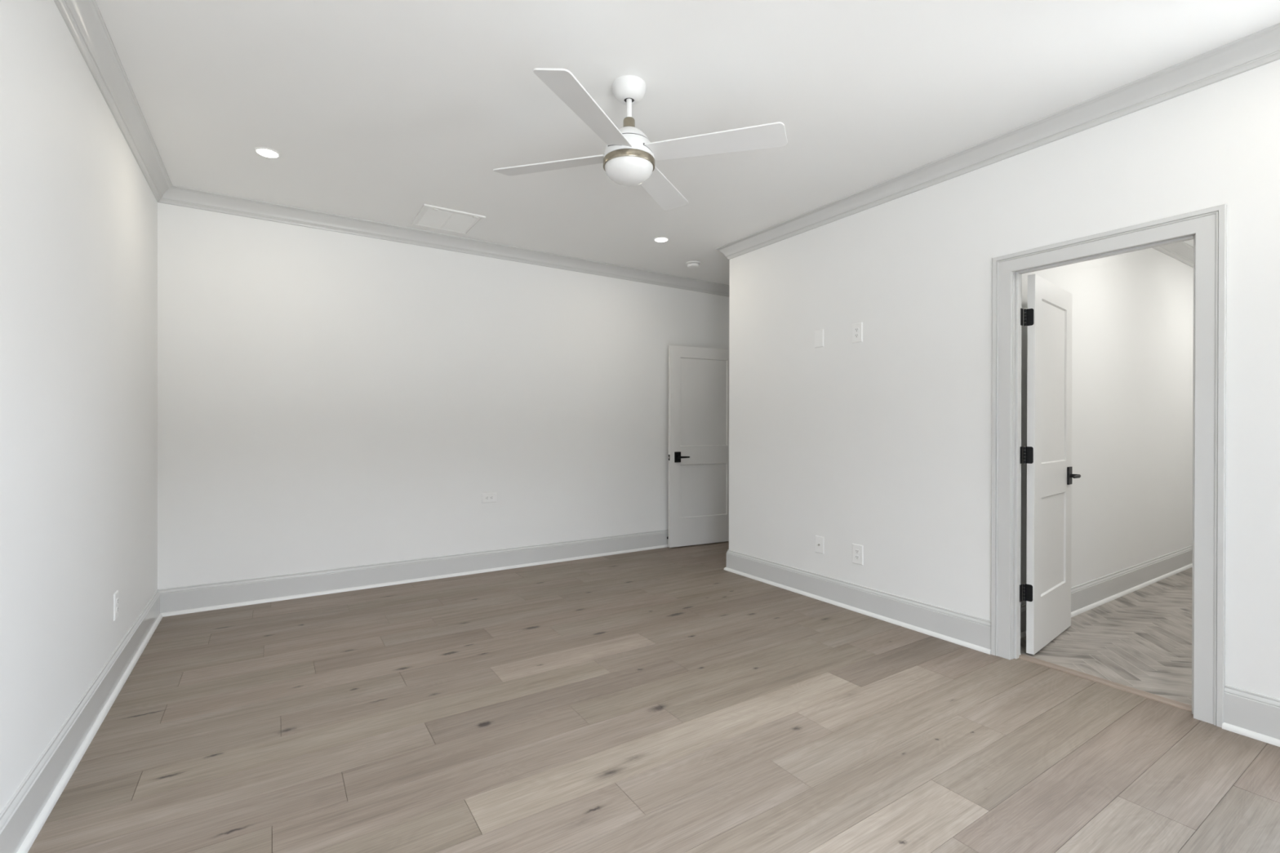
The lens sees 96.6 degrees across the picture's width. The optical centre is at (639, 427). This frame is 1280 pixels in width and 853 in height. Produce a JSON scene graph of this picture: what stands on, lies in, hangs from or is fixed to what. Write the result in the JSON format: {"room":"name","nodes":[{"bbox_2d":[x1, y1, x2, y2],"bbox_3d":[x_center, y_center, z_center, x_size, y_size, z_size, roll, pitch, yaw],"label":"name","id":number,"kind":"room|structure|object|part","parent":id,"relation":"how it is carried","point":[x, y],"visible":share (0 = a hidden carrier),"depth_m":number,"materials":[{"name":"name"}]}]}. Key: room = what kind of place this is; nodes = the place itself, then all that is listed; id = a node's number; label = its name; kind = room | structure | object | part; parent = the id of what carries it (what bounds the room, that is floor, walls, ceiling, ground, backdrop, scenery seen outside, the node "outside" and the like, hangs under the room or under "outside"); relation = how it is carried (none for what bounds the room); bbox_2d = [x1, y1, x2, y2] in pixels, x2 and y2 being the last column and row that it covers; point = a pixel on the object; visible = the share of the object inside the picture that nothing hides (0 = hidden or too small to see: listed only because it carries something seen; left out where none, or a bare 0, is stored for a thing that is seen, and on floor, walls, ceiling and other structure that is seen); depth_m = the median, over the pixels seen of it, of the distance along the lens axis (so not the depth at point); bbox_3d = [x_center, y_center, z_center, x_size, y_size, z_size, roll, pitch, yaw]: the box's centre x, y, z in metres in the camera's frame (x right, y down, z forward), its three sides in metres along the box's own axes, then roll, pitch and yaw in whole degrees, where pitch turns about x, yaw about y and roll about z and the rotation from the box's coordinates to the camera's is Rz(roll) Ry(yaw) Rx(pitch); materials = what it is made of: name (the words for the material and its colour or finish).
{"room":"empty bedroom","nodes":[
{"label":"empty bedroom","id":0,"kind":"room"},
{"bbox_2d":[0,0,157,813],"bbox_3d":[-1.699,-0.159,1.416,0.092,2.740,5.407,0,0,-33],"label":"wall","id":1,"kind":"structure","parent":0,"point":[78,211],"depth_m":2.00,"materials":[{"name":"paint"}]},
{"bbox_2d":[113,590,119,621],"bbox_3d":[-2.447,0.829,2.669,0.008,0.124,0.079,0,0,-33],"label":"wall outlet","id":2,"kind":"object","parent":1,"relation":"attached to","point":[116,596],"visible":1,"depth_m":2.65,"materials":[{"name":"white plastic"}]},
{"bbox_2d":[157,202,729,589],"bbox_3d":[-0.529,-0.166,5.331,6.115,2.740,0.092,0,0,-33],"label":"wall","id":3,"kind":"structure","parent":0,"point":[326,399],"depth_m":4.37,"materials":[{"name":"paint"}]},
{"bbox_2d":[481,493,496,502],"bbox_3d":[-1.268,0.588,4.799,0.126,0.080,0.008,0,0,-33],"label":"wall outlet","id":4,"kind":"object","parent":3,"relation":"attached to","point":[486,497],"visible":1,"depth_m":4.79,"materials":[{"name":"white plastic"}]},
{"bbox_2d":[0,528,1279,852],"bbox_3d":[0.363,1.126,2.750,4.820,0.173,5.223,0,0,-33],"label":"baseboard","id":5,"kind":"structure","parent":3,"relation":"attached to","point":[24,816],"depth_m":3.64,"materials":[{"name":"paint"}]},
{"bbox_3d":[2.677,1.208,1.826,0.015,0.022,1.162,0,0,-33],"label":"shoe molding","id":6,"kind":"part","parent":5,"relation":"part of","materials":[{"name":"paint"}]},
{"bbox_2d":[53,0,1279,297],"bbox_3d":[0.368,-1.477,2.744,4.820,0.101,5.223,0,0,-33],"label":"crown molding","id":7,"kind":"structure","parent":3,"relation":"attached to","point":[83,19],"depth_m":3.14,"materials":[{"name":"paint"}]},
{"bbox_2d":[667,345,728,547],"bbox_3d":[0.655,0.184,5.894,0.835,2.022,0.150,0,0,-27],"label":"door","id":8,"kind":"structure","parent":3,"relation":"in","point":[698,457],"depth_m":5.85,"materials":[{"name":"paint"}]},
{"bbox_3d":[0.436,0.293,5.726,0.127,0.022,0.050,0,0,-27],"label":"lever","id":9,"kind":"part","parent":8,"relation":"part of","materials":[{"name":"black metal"}]},
{"bbox_2d":[27,541,1279,852],"bbox_3d":[1.916,1.228,3.751,8.515,0.030,5.223,0,0,-33],"label":"floor","id":10,"kind":"structure","parent":0,"point":[667,700],"depth_m":2.27,"materials":[{"name":"brown wood"}]},
{"bbox_2d":[1018,653,1191,711],"bbox_3d":[2.210,1.216,2.743,0.062,0.009,0.701,0,0,-33],"label":"threshold","id":11,"kind":"object","parent":10,"relation":"on","point":[1112,684],"visible":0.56,"depth_m":2.70,"materials":[{"name":"brown wood"}]},
{"bbox_2d":[95,0,1279,284],"bbox_3d":[1.922,-1.577,3.744,8.699,0.100,5.407,0,0,-33],"label":"ceiling","id":12,"kind":"structure","parent":0,"point":[381,111],"depth_m":2.57,"materials":[{"name":"paint"}]},
{"bbox_2d":[253,146,280,158],"bbox_3d":[-2.074,-1.530,3.178,0.126,0.008,0.126,0,0,-33],"label":"recessed light","id":13,"kind":"object","parent":12,"relation":"in","point":[265,152],"visible":1,"depth_m":3.17,"materials":[{"name":"white plastic"}]},
{"bbox_2d":[410,204,485,235],"bbox_3d":[-1.419,-1.528,4.210,0.426,0.014,0.448,0,0,-33],"label":"ceiling vent","id":14,"kind":"object","parent":12,"relation":"in","point":[430,216],"visible":1,"depth_m":4.19,"materials":[{"name":"white metal"}]},
{"bbox_2d":[493,67,787,210],"bbox_3d":[-0.049,-1.310,2.548,1.054,0.436,1.054,0,0,-23],"label":"ceiling fan","id":15,"kind":"object","parent":12,"relation":"hanging from","point":[628,158],"visible":1,"depth_m":2.45,"materials":[{"name":"white metal"}]},
{"bbox_3d":[-0.406,-1.238,2.691,0.600,0.006,0.146,3,13,22],"label":"blade","id":16,"kind":"part","parent":15,"relation":"part of","materials":[{"name":"white plastic"}]},
{"bbox_3d":[-0.193,-1.209,2.191,0.146,0.006,0.600,15,7,21],"label":"blade","id":17,"kind":"part","parent":15,"relation":"part of","materials":[{"name":"white plastic"}]},
{"bbox_3d":[-0.049,-1.129,2.548,0.217,0.073,0.217,0,0,-33],"label":"globe","id":18,"kind":"part","parent":15,"relation":"part of","materials":[{"name":"white glass"}]},
{"bbox_3d":[0.095,-1.226,2.905,0.146,0.006,0.600,-9,-2,22],"label":"blade","id":19,"kind":"part","parent":15,"relation":"part of","materials":[{"name":"white plastic"}]},
{"bbox_3d":[0.308,-1.198,2.405,0.600,0.006,0.146,3,-9,22],"label":"blade","id":20,"kind":"part","parent":15,"relation":"part of","materials":[{"name":"white plastic"}]},
{"bbox_2d":[653,236,669,242],"bbox_3d":[0.173,-1.529,4.637,0.126,0.008,0.126,0,0,-33],"label":"recessed light","id":21,"kind":"object","parent":12,"relation":"in","point":[660,239],"visible":1,"depth_m":4.62,"materials":[{"name":"white plastic"}]},
{"bbox_2d":[685,261,701,268],"bbox_3d":[0.497,-1.513,5.308,0.141,0.040,0.141,0,0,-33],"label":"smoke detector","id":22,"kind":"object","parent":12,"relation":"attached to","point":[691,264],"visible":1,"depth_m":5.27,"materials":[{"name":"white plastic"}]},
{"bbox_2d":[728,59,1279,698],"bbox_3d":[1.924,-0.155,3.123,0.092,2.740,4.167,0,0,-33],"label":"wall","id":23,"kind":"structure","parent":0,"point":[882,443],"depth_m":3.26,"materials":[{"name":"paint"}]},
{"bbox_2d":[814,328,823,347],"bbox_3d":[1.270,-0.635,4.048,0.007,0.124,0.079,0,0,-33],"label":"blank wall plate","id":24,"kind":"object","parent":23,"relation":"attached to","point":[819,334],"visible":1,"depth_m":4.04,"materials":[{"name":"white plastic"}]},
{"bbox_2d":[815,535,823,554],"bbox_3d":[1.268,0.828,4.041,0.015,0.120,0.074,0,0,-33],"label":"cable wall plate","id":25,"kind":"object","parent":23,"relation":"attached to","point":[819,540],"visible":1,"depth_m":4.04,"materials":[{"name":"white plastic"}]},
{"bbox_2d":[852,543,862,564],"bbox_3d":[1.440,0.838,3.780,0.008,0.130,0.082,0,0,-33],"label":"wall outlet","id":26,"kind":"object","parent":23,"relation":"attached to","point":[857,549],"visible":1,"depth_m":3.78,"materials":[{"name":"white plastic"}]},
{"bbox_2d":[852,322,862,342],"bbox_3d":[1.439,-0.631,3.784,0.008,0.128,0.080,0,0,-33],"label":"wall outlet","id":27,"kind":"object","parent":23,"relation":"attached to","point":[857,328],"visible":1,"depth_m":3.78,"materials":[{"name":"white plastic"}]},
{"bbox_2d":[991,204,1226,728],"bbox_3d":[2.181,0.149,2.721,0.133,2.134,0.897,0,0,-33],"label":"door frame","id":28,"kind":"structure","parent":23,"relation":"attached to","point":[1207,227],"depth_m":2.42,"materials":[{"name":"paint"}]},
{"bbox_2d":[1019,274,1080,654],"bbox_3d":[2.325,0.194,3.245,0.775,2.022,0.150,0,0,-40],"label":"door","id":29,"kind":"structure","parent":28,"relation":"attached to","point":[1047,454],"depth_m":3.20,"materials":[{"name":"paint"}]},
{"bbox_3d":[2.566,0.287,3.382,0.127,0.022,0.050,0,0,-40],"label":"lever","id":30,"kind":"part","parent":29,"relation":"part of","materials":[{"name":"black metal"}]},
{"bbox_2d":[1020,248,1193,604],"bbox_3d":[3.876,-0.154,4.459,4.637,2.740,0.092,0,0,-33],"label":"wall","id":31,"kind":"structure","parent":0,"point":[1132,313],"depth_m":4.25,"materials":[{"name":"paint"}]},
{"bbox_2d":[1020,545,1192,638],"bbox_3d":[3.868,1.129,4.386,4.545,0.173,0.030,0,0,-33],"label":"baseboard","id":32,"kind":"structure","parent":31,"relation":"attached to","point":[1089,595],"depth_m":4.16,"materials":[{"name":"paint"}]},
{"bbox_2d":[1151,241,1193,267],"bbox_3d":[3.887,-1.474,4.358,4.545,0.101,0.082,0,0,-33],"label":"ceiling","id":33,"kind":"structure","parent":31,"relation":"attached to","point":[1181,251],"depth_m":4.75,"materials":[{"name":"paint"}]}
]}

